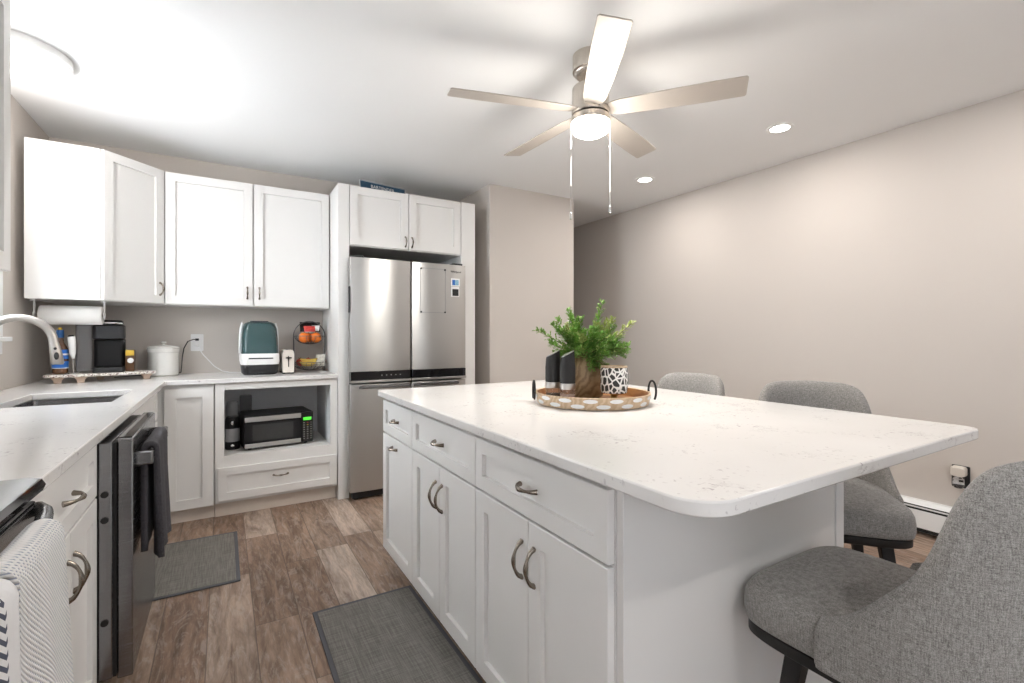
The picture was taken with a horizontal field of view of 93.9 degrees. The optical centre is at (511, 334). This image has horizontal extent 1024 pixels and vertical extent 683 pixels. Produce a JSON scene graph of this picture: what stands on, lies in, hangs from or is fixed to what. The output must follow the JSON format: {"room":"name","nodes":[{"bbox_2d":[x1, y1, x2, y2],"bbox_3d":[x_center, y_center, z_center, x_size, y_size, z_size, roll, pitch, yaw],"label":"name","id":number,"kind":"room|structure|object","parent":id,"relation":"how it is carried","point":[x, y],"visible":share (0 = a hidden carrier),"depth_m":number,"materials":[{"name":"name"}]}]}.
{"room":"kitchen","nodes":[
{"label":"kitchen","id":0,"kind":"room"},
{"bbox_2d":[0,95,48,407],"bbox_3d":[-1.432,-0.052,0.351,0.120,2.500,6.680,0,0,-31],"label":"wall","id":1,"kind":"structure","parent":0,"point":[24,359],"depth_m":2.68,"materials":[{"name":"paint"}]},
{"bbox_2d":[0,0,10,271],"bbox_3d":[-1.596,-0.649,1.122,0.390,0.891,0.770,0,0,-31],"label":"upper cabinet","id":2,"kind":"object","parent":1,"relation":"attached to","point":[5,5],"visible":1,"depth_m":1.51,"materials":[{"name":"white wood"}]},
{"bbox_2d":[0,271,12,353],"bbox_3d":[-2.333,-0.434,1.909,0.145,1.065,1.260,0,0,-31],"label":"window","id":3,"kind":"structure","parent":1,"relation":"in","point":[2,339],"depth_m":2.43,"materials":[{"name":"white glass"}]},
{"bbox_2d":[49,137,458,377],"bbox_3d":[-1.813,-0.052,3.951,2.945,2.500,0.120,0,0,-31],"label":"wall","id":4,"kind":"structure","parent":0,"point":[146,326],"depth_m":3.57,"materials":[{"name":"paint"}]},
{"bbox_2d":[24,137,167,306],"bbox_3d":[-2.587,-0.649,3.052,0.612,0.891,0.616,0,0,-31],"label":"upper cabinet","id":5,"kind":"object","parent":4,"relation":"attached to","point":[94,217],"visible":0.93,"depth_m":2.78,"materials":[{"name":"white wood"}]},
{"bbox_2d":[30,299,107,324],"bbox_3d":[-2.627,-0.133,2.842,0.336,0.141,0.112,0,0,-31],"label":"paper towel holder","id":6,"kind":"object","parent":5,"relation":"attached to","point":[51,314],"visible":0.91,"depth_m":2.81,"materials":[{"name":"white paper"}]},
{"bbox_2d":[191,334,203,350],"bbox_3d":[-2.342,0.056,3.556,0.080,0.126,0.008,0,0,-31],"label":"power outlet","id":7,"kind":"object","parent":4,"relation":"attached to","point":[200,342],"visible":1,"depth_m":3.56,"materials":[{"name":"white plastic"}]},
{"bbox_2d":[164,172,328,310],"bbox_3d":[-1.948,-0.649,3.583,1.050,0.891,0.366,0,0,-31],"label":"upper cabinet","id":8,"kind":"object","parent":4,"relation":"attached to","point":[228,244],"visible":1,"depth_m":3.43,"materials":[{"name":"white wood"}]},
{"bbox_2d":[349,185,460,262],"bbox_3d":[-0.964,-0.883,4.002,0.900,0.443,0.665,0,0,-31],"label":"upper cabinet","id":9,"kind":"object","parent":4,"relation":"attached to","point":[383,224],"visible":0.94,"depth_m":3.75,"materials":[{"name":"white wood"}]},
{"bbox_2d":[359,179,405,193],"bbox_3d":[-1.028,-1.155,3.817,0.392,0.100,0.033,0,0,-41],"label":"wooden sign","id":10,"kind":"object","parent":9,"relation":"on","point":[362,183],"visible":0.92,"depth_m":3.79,"materials":[{"name":"blue wood"}]},
{"bbox_2d":[459,184,573,383],"bbox_3d":[-0.931,-0.052,6.223,0.912,2.500,4.380,0,0,-31],"label":"wall","id":11,"kind":"structure","parent":0,"point":[524,240],"depth_m":4.28,"materials":[{"name":"paint"}]},
{"bbox_2d":[11,0,1023,226],"bbox_3d":[-0.339,-1.352,3.123,4.855,0.100,10.540,0,0,-31],"label":"ceiling","id":12,"kind":"structure","parent":0,"point":[340,91],"depth_m":2.42,"materials":[{"name":"paint"}]},
{"bbox_2d":[11,29,72,82],"bbox_3d":[-2.280,-1.262,2.175,0.420,0.079,0.420,0,0,-31],"label":"flush ceiling light","id":13,"kind":"object","parent":12,"relation":"attached to","point":[33,59],"visible":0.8,"depth_m":2.17,"materials":[{"name":"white glass"}]},
{"bbox_2d":[447,14,748,219],"bbox_3d":[0.339,-0.919,2.263,1.289,0.763,1.245,0,0,-31],"label":"ceiling fan","id":14,"kind":"object","parent":12,"relation":"hanging from","point":[595,66],"visible":1,"depth_m":2.12,"materials":[{"name":"silver metal"}]},
{"bbox_2d":[635,176,654,182],"bbox_3d":[1.113,-1.299,4.001,0.156,0.005,0.156,0,0,-31],"label":"recessed light","id":15,"kind":"object","parent":12,"relation":"in","point":[647,179],"visible":1,"depth_m":3.99,"materials":[{"name":"white plastic"}]},
{"bbox_2d":[766,123,793,133],"bbox_3d":[1.685,-1.299,3.006,0.156,0.005,0.156,0,0,-31],"label":"recessed light","id":16,"kind":"object","parent":12,"relation":"in","point":[781,127],"visible":1,"depth_m":3.01,"materials":[{"name":"white plastic"}]},
{"bbox_2d":[100,492,936,682],"bbox_3d":[-0.339,1.228,3.123,4.615,0.060,10.300,0,0,-31],"label":"floor","id":17,"kind":"structure","parent":0,"point":[299,560],"depth_m":2.21,"materials":[{"name":"wood"}]},
{"bbox_2d":[0,478,53,552],"bbox_3d":[-0.998,0.725,0.469,0.725,0.887,0.769,0,0,-31],"label":"range","id":18,"kind":"object","parent":17,"relation":"on","point":[17,510],"visible":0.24,"depth_m":0.87,"materials":[{"name":"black metal"}]},
{"bbox_2d":[0,578,20,682],"bbox_3d":[-0.605,0.555,0.520,0.072,0.499,0.196,0,0,-31],"label":"hand towel","id":19,"kind":"object","parent":18,"relation":"hanging from","point":[10,656],"visible":1,"depth_m":0.59,"materials":[{"name":"white fabric"}]},
{"bbox_2d":[0,478,45,525],"bbox_3d":[-1.018,0.297,0.458,0.660,0.031,0.769,0,0,-31],"label":"cooktop","id":20,"kind":"object","parent":18,"relation":"in","point":[15,494],"depth_m":0.87,"materials":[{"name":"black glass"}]},
{"bbox_2d":[0,518,73,682],"bbox_3d":[-0.742,0.555,0.749,0.072,0.499,0.301,0,0,-31],"label":"hand towel","id":21,"kind":"object","parent":18,"relation":"hanging from","point":[34,561],"visible":0.81,"depth_m":0.71,"materials":[{"name":"white fabric"}]},
{"bbox_2d":[31,445,96,682],"bbox_3d":[-1.385,0.756,1.055,0.682,0.883,0.613,0,0,-31],"label":"base cabinet","id":22,"kind":"object","parent":17,"relation":"on","point":[72,495],"visible":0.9,"depth_m":1.32,"materials":[{"name":"white wood"}]},
{"bbox_2d":[0,369,337,490],"bbox_3d":[-1.554,0.299,2.312,1.692,0.030,2.952,0,0,-31],"label":"countertop","id":23,"kind":"structure","parent":22,"relation":"on","point":[41,442],"depth_m":1.73,"materials":[{"name":"white stone"}]},
{"bbox_2d":[0,314,63,364],"bbox_3d":[-2.111,0.096,2.033,0.288,0.375,0.152,0,0,-31],"label":"faucet","id":24,"kind":"object","parent":23,"relation":"on","point":[56,355],"visible":1,"depth_m":2.11,"materials":[{"name":"silver metal"}]},
{"bbox_2d":[15,396,120,406],"bbox_3d":[-2.006,0.399,2.165,0.380,0.168,0.540,0,0,-31],"label":"sink","id":25,"kind":"object","parent":23,"relation":"in","point":[94,399],"visible":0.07,"depth_m":2.36,"materials":[{"name":"metal"}]},
{"bbox_2d":[43,370,155,383],"bbox_3d":[-2.556,0.258,2.986,0.528,0.052,0.260,0,0,-41],"label":"tray","id":26,"kind":"object","parent":23,"relation":"on","point":[57,378],"depth_m":2.88,"materials":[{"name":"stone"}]},
{"bbox_2d":[51,328,68,373],"bbox_3d":[-2.682,0.093,2.837,0.076,0.276,0.076,0,0,-31],"label":"syrup bottle","id":27,"kind":"object","parent":26,"relation":"on","point":[56,369],"visible":0.66,"depth_m":2.83,"materials":[{"name":"blue plastic"}]},
{"bbox_2d":[67,335,79,373],"bbox_3d":[-2.622,0.115,2.857,0.056,0.233,0.052,0,0,-31],"label":"milk frother","id":28,"kind":"object","parent":26,"relation":"on","point":[71,339],"visible":1,"depth_m":2.85,"materials":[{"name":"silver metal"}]},
{"bbox_2d":[125,350,135,370],"bbox_3d":[-2.469,0.164,3.093,0.044,0.135,0.064,0,0,-31],"label":"jar","id":29,"kind":"object","parent":26,"relation":"on","point":[130,355],"visible":1,"depth_m":3.07,"materials":[{"name":"brown glass"}]},
{"bbox_2d":[127,358,133,362],"bbox_3d":[-2.450,0.164,3.070,0.034,0.034,0.005,0,0,-31],"label":"label","id":30,"kind":"object","parent":29,"relation":"attached to","point":[129,360],"depth_m":3.07,"materials":[{"name":"white paper"}]},
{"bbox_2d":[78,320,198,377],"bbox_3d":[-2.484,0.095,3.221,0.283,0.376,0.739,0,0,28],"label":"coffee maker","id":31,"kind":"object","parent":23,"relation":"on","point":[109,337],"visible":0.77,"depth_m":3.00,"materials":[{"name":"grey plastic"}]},
{"bbox_2d":[147,341,179,375],"bbox_3d":[-2.442,0.163,3.350,0.188,0.240,0.188,0,0,-31],"label":"canister","id":32,"kind":"object","parent":23,"relation":"on","point":[164,359],"visible":0.98,"depth_m":3.28,"materials":[{"name":"white ceramic"}]},
{"bbox_2d":[195,321,279,374],"bbox_3d":[-2.012,0.090,3.473,0.625,0.386,0.315,0,0,-13],"label":"ice maker","id":33,"kind":"object","parent":23,"relation":"on","point":[258,340],"visible":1,"depth_m":3.41,"materials":[{"name":"teal plastic"}]},
{"bbox_2d":[279,349,293,373],"bbox_3d":[-1.693,0.195,3.593,0.078,0.177,0.272,0,0,-31],"label":"toaster","id":34,"kind":"object","parent":23,"relation":"on","point":[286,363],"visible":0.99,"depth_m":3.49,"materials":[{"name":"beige plastic"}]},
{"bbox_2d":[293,321,326,371],"bbox_3d":[-1.596,0.086,3.767,0.250,0.395,0.213,0,0,-31],"label":"fruit stand","id":35,"kind":"object","parent":23,"relation":"on","point":[311,364],"visible":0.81,"depth_m":3.72,"materials":[{"name":"grey metal"}]},
{"bbox_2d":[298,332,309,342],"bbox_3d":[-1.613,0.017,3.710,0.084,0.085,0.083,0,0,-31],"label":"orange","id":36,"kind":"object","parent":35,"relation":"in","point":[302,337],"visible":0.98,"depth_m":3.68,"materials":[{"name":"orange food"}]},
{"bbox_2d":[298,361,315,365],"bbox_3d":[-1.583,0.219,3.700,0.141,0.045,0.031,0,0,-45],"label":"banana","id":37,"kind":"object","parent":35,"relation":"in","point":[301,363],"visible":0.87,"depth_m":3.68,"materials":[{"name":"yellow food"}]},
{"bbox_2d":[299,358,317,361],"bbox_3d":[-1.585,0.196,3.715,0.138,0.045,0.034,0,0,-31],"label":"banana","id":38,"kind":"object","parent":37,"relation":"on","point":[301,359],"visible":0.9,"depth_m":3.71,"materials":[{"name":"yellow food"}]},
{"bbox_2d":[294,336,323,343],"bbox_3d":[-1.596,0.040,3.767,0.222,0.068,0.190,0,0,-31],"label":"basket","id":39,"kind":"object","parent":35,"relation":"on","point":[294,336],"depth_m":3.73,"materials":[{"name":"grey metal"}]},
{"bbox_2d":[295,361,325,369],"bbox_3d":[-1.596,0.243,3.767,0.250,0.066,0.213,0,0,-31],"label":"basket","id":40,"kind":"object","parent":35,"relation":"on","point":[308,368],"depth_m":3.71,"materials":[{"name":"grey metal"}]},
{"bbox_2d":[310,332,320,342],"bbox_3d":[-1.541,0.017,3.753,0.084,0.085,0.083,0,0,-31],"label":"orange","id":41,"kind":"object","parent":35,"relation":"in","point":[313,335],"visible":1,"depth_m":3.73,"materials":[{"name":"orange food"}]},
{"bbox_2d":[304,326,315,331],"bbox_3d":[-1.577,-0.048,3.726,0.084,0.046,0.032,0,0,-38],"label":"snack packet","id":42,"kind":"object","parent":41,"relation":"on","point":[306,328],"visible":1,"depth_m":3.72,"materials":[{"name":"red plastic"}]},
{"bbox_2d":[315,354,324,365],"bbox_3d":[-1.510,0.198,3.763,0.068,0.090,0.045,0,0,-14],"label":"snack packet","id":43,"kind":"object","parent":35,"relation":"in","point":[321,357],"visible":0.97,"depth_m":3.75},
{"bbox_3d":[-1.616,0.017,3.799,0.076,0.077,0.075,0,0,-31],"label":"orange","id":44,"kind":"object","parent":35,"relation":"in","visible":0},
{"bbox_2d":[300,322,319,331],"bbox_3d":[-1.606,-0.064,3.802,0.150,0.076,0.036,0,0,-31],"label":"snack packet","id":45,"kind":"object","parent":44,"relation":"on","point":[305,323],"visible":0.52,"depth_m":3.79,"materials":[{"name":"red plastic"}]},
{"bbox_2d":[16,384,214,523],"bbox_3d":[-2.482,0.756,3.114,0.930,0.883,0.617,0,0,-31],"label":"base cabinet","id":46,"kind":"object","parent":17,"relation":"on","point":[188,411],"visible":0.37,"depth_m":3.04,"materials":[{"name":"white wood"}]},
{"bbox_2d":[95,412,167,682],"bbox_3d":[-1.641,0.759,1.620,0.733,0.867,0.616,0,0,-31],"label":"dishwasher","id":47,"kind":"object","parent":17,"relation":"on","point":[125,574],"visible":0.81,"depth_m":1.52,"materials":[{"name":"grey metal"}]},
{"bbox_2d":[141,427,170,557],"bbox_3d":[-1.315,0.564,1.776,0.068,0.401,0.342,0,0,-31],"label":"dish towel","id":48,"kind":"object","parent":47,"relation":"hanging from","point":[155,496],"visible":0.96,"depth_m":1.66,"materials":[{"name":"grey fabric"}]},
{"bbox_2d":[132,393,156,426],"bbox_3d":[-2.141,0.756,2.309,0.682,0.883,1.075,0,0,-31],"label":"base cabinet","id":49,"kind":"object","parent":17,"relation":"on","point":[150,405],"visible":0.05,"depth_m":2.58,"materials":[{"name":"white wood"}]},
{"bbox_2d":[153,531,240,600],"bbox_3d":[-1.683,1.193,2.501,0.440,0.008,0.678,0,0,-31],"label":"floor mat","id":50,"kind":"object","parent":17,"relation":"on","point":[188,566],"visible":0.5,"depth_m":2.47,"materials":[{"name":"grey fabric"}]},
{"bbox_2d":[215,378,336,516],"bbox_3d":[-1.740,0.756,3.523,0.757,0.883,0.650,0,0,-31],"label":"base cabinet","id":51,"kind":"object","parent":17,"relation":"on","point":[246,480],"visible":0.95,"depth_m":3.34,"materials":[{"name":"white wood"}]},
{"bbox_2d":[225,415,239,449],"bbox_3d":[-1.951,0.625,3.337,0.092,0.334,0.092,0,0,3],"label":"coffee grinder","id":52,"kind":"object","parent":51,"relation":"on","point":[232,423],"visible":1,"depth_m":3.30,"materials":[{"name":"black plastic"}]},
{"bbox_2d":[238,406,312,449],"bbox_3d":[-1.734,0.675,3.507,0.444,0.234,0.323,0,0,-36],"label":"microwave","id":53,"kind":"object","parent":51,"relation":"on","point":[259,428],"visible":0.99,"depth_m":3.39,"materials":[{"name":"black metal"}]},
{"bbox_2d":[224,431,329,455],"bbox_3d":[-1.751,0.803,3.548,0.659,0.020,0.556,0,0,-31],"label":"shelf","id":54,"kind":"object","parent":51,"relation":"attached to","point":[320,443],"depth_m":3.37,"materials":[{"name":"white wood"}]},
{"bbox_2d":[323,183,348,499],"bbox_3d":[-1.393,0.045,3.763,0.078,2.305,0.631,0,0,-31],"label":"panel","id":55,"kind":"object","parent":17,"relation":"on","point":[335,318],"visible":0.64,"depth_m":3.50,"materials":[{"name":"white wood"}]},
{"bbox_2d":[312,585,482,682],"bbox_3d":[-0.366,1.193,1.659,0.437,0.008,1.180,0,0,-31],"label":"floor mat","id":56,"kind":"object","parent":17,"relation":"on","point":[392,636],"visible":1,"depth_m":1.84,"materials":[{"name":"grey fabric"}]},
{"bbox_2d":[383,399,414,583],"bbox_3d":[-0.298,0.756,2.416,0.654,0.883,0.442,0,0,-31],"label":"base cabinet","id":57,"kind":"object","parent":17,"relation":"on","point":[397,419],"visible":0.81,"depth_m":2.26,"materials":[{"name":"white wood"}]},
{"bbox_2d":[348,255,465,499],"bbox_3d":[-0.942,0.305,3.950,0.923,1.785,0.702,0,0,-31],"label":"refrigerator","id":58,"kind":"object","parent":17,"relation":"on","point":[392,344],"depth_m":3.57,"materials":[{"name":"grey metal"}]},
{"bbox_2d":[420,267,445,312],"bbox_3d":[-0.618,-0.348,3.746,0.210,0.348,0.003,0,0,-31],"label":"board","id":59,"kind":"object","parent":58,"relation":"attached to","point":[420,267],"visible":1,"depth_m":3.74,"materials":[{"name":"grey plastic"}]},
{"bbox_2d":[451,287,458,296],"bbox_3d":[-0.455,-0.347,3.839,0.070,0.081,0.013,0,0,-31],"label":"magnet","id":60,"kind":"object","parent":58,"relation":"attached to","point":[454,290],"visible":1,"depth_m":3.83,"materials":[{"name":"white plastic"}]},
{"bbox_2d":[451,278,459,286],"bbox_3d":[-0.456,-0.423,3.842,0.076,0.062,0.006,0,0,-31],"label":"photo magnet","id":61,"kind":"object","parent":58,"relation":"attached to","point":[454,282],"visible":1,"depth_m":3.84,"materials":[{"name":"blue paper"}]},
{"bbox_2d":[412,411,479,667],"bbox_3d":[-0.026,0.756,1.965,0.654,0.883,0.608,0,0,-31],"label":"base cabinet","id":62,"kind":"object","parent":17,"relation":"on","point":[444,487],"visible":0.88,"depth_m":1.77,"materials":[{"name":"white wood"}]},
{"bbox_2d":[437,202,474,384],"bbox_3d":[-0.531,0.045,4.283,0.128,2.305,0.631,0,0,-31],"label":"panel","id":63,"kind":"object","parent":17,"relation":"on","point":[467,257],"visible":0.23,"depth_m":4.02,"materials":[{"name":"white wood"}]},
{"bbox_2d":[476,437,616,682],"bbox_3d":[0.294,0.756,1.435,0.654,0.883,0.625,0,0,-31],"label":"base cabinet","id":64,"kind":"object","parent":17,"relation":"on","point":[546,533],"visible":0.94,"depth_m":1.24,"materials":[{"name":"white wood"}]},
{"bbox_2d":[657,372,724,395],"bbox_3d":[0.787,0.701,2.436,0.551,0.994,0.486,0,0,-31],"label":"counter stool","id":65,"kind":"object","parent":17,"relation":"on","point":[702,383],"visible":0.09,"depth_m":2.56,"materials":[{"name":"grey fabric"}]},
{"bbox_2d":[617,484,834,682],"bbox_3d":[0.606,0.756,1.244,0.878,0.883,0.021,0,0,-31],"label":"end panel","id":66,"kind":"object","parent":17,"relation":"on","point":[682,617],"visible":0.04,"depth_m":1.13,"materials":[{"name":"white wood"}]},
{"bbox_2d":[758,380,916,562],"bbox_3d":[1.236,0.701,1.901,0.486,0.994,0.551,0,0,19],"label":"counter stool","id":67,"kind":"object","parent":17,"relation":"on","point":[876,514],"visible":0.4,"depth_m":1.76,"materials":[{"name":"grey fabric"}]},
{"bbox_2d":[835,482,843,546],"bbox_3d":[0.998,0.756,1.491,0.046,0.883,0.047,0,0,-31],"label":"post","id":68,"kind":"object","parent":17,"relation":"on","point":[839,488],"visible":0.02,"depth_m":1.47,"materials":[{"name":"white wood"}]},
{"bbox_2d":[744,461,1023,682],"bbox_3d":[0.874,0.701,1.061,0.486,0.994,0.551,0,0,-31],"label":"counter stool","id":69,"kind":"object","parent":17,"relation":"on","point":[838,614],"visible":1,"depth_m":0.86,"materials":[{"name":"grey fabric"}]},
{"bbox_3d":[0.423,0.756,2.128,0.278,0.883,1.679,0,0,-31],"label":"panel","id":70,"kind":"object","parent":17,"relation":"on","visible":0},
{"bbox_2d":[378,380,977,517],"bbox_3d":[0.372,0.299,1.967,1.317,0.030,1.971,0,0,-31],"label":"countertop","id":71,"kind":"structure","parent":70,"relation":"on","point":[692,454],"depth_m":1.29,"materials":[{"name":"white stone"}]},
{"bbox_2d":[532,380,656,410],"bbox_3d":[0.336,0.234,2.010,0.480,0.098,0.480,0,0,-31],"label":"serving tray","id":72,"kind":"object","parent":71,"relation":"on","point":[635,398],"visible":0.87,"depth_m":1.83,"materials":[{"name":"beige wicker"}]},
{"bbox_2d":[545,350,559,395],"bbox_3d":[0.166,0.165,1.930,0.062,0.212,0.062,0,0,-31],"label":"grinder","id":73,"kind":"object","parent":72,"relation":"in","point":[552,367],"visible":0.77,"depth_m":1.90,"materials":[{"name":"plastic"}]},
{"bbox_2d":[560,350,574,396],"bbox_3d":[0.217,0.165,1.870,0.062,0.212,0.062,0,0,-31],"label":"grinder","id":74,"kind":"object","parent":72,"relation":"in","point":[567,361],"visible":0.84,"depth_m":1.84,"materials":[{"name":"plastic"}]},
{"bbox_2d":[567,352,603,397],"bbox_3d":[0.318,0.165,2.070,0.180,0.213,0.180,0,0,-31],"label":"wooden vase","id":75,"kind":"object","parent":72,"relation":"on","point":[587,383],"visible":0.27,"depth_m":1.99,"materials":[{"name":"brown wood"}]},
{"bbox_2d":[533,298,636,371],"bbox_3d":[0.317,-0.003,2.063,0.393,0.314,0.353,0,0,-34],"label":"potted plant","id":76,"kind":"object","parent":75,"relation":"in","point":[600,344],"visible":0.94,"depth_m":2.02,"materials":[{"name":"green plant"}]},
{"bbox_2d":[601,365,627,397],"bbox_3d":[0.406,0.197,1.900,0.105,0.149,0.105,0,0,-31],"label":"candle holder","id":77,"kind":"object","parent":72,"relation":"on","point":[614,380],"visible":0.91,"depth_m":1.85,"materials":[{"name":"white ceramic"}]},
{"bbox_2d":[574,89,1023,536],"bbox_3d":[1.688,-0.052,4.346,0.120,2.500,10.300,0,0,-31],"label":"wall","id":78,"kind":"structure","parent":0,"point":[888,266],"depth_m":3.17,"materials":[{"name":"paint"}]},
{"bbox_2d":[900,494,951,535],"bbox_3d":[1.580,1.097,4.339,0.071,0.203,6.660,0,0,-31],"label":"baseboard heater","id":79,"kind":"object","parent":78,"relation":"attached to","point":[930,517],"visible":0.02,"depth_m":2.83,"materials":[{"name":"white metal"}]},
{"bbox_2d":[952,464,969,487],"bbox_3d":[2.578,0.813,2.745,0.008,0.126,0.080,0,0,-31],"label":"power outlet","id":80,"kind":"object","parent":78,"relation":"attached to","point":[967,478],"visible":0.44,"depth_m":2.72,"materials":[{"name":"grey plastic"}]},
{"bbox_2d":[950,465,966,488],"bbox_3d":[2.550,0.810,2.728,0.056,0.122,0.066,0,0,-31],"label":"air freshener","id":81,"kind":"object","parent":80,"relation":"attached to","point":[958,472],"visible":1,"depth_m":2.71,"materials":[{"name":"beige plastic"}]},
{"bbox_2d":[952,476,964,488],"bbox_3d":[2.549,0.839,2.728,0.054,0.065,0.054,0,0,-31],"label":"oil bottle","id":82,"kind":"object","parent":81,"relation":"on","point":[957,481],"depth_m":2.71,"materials":[{"name":"glass"}]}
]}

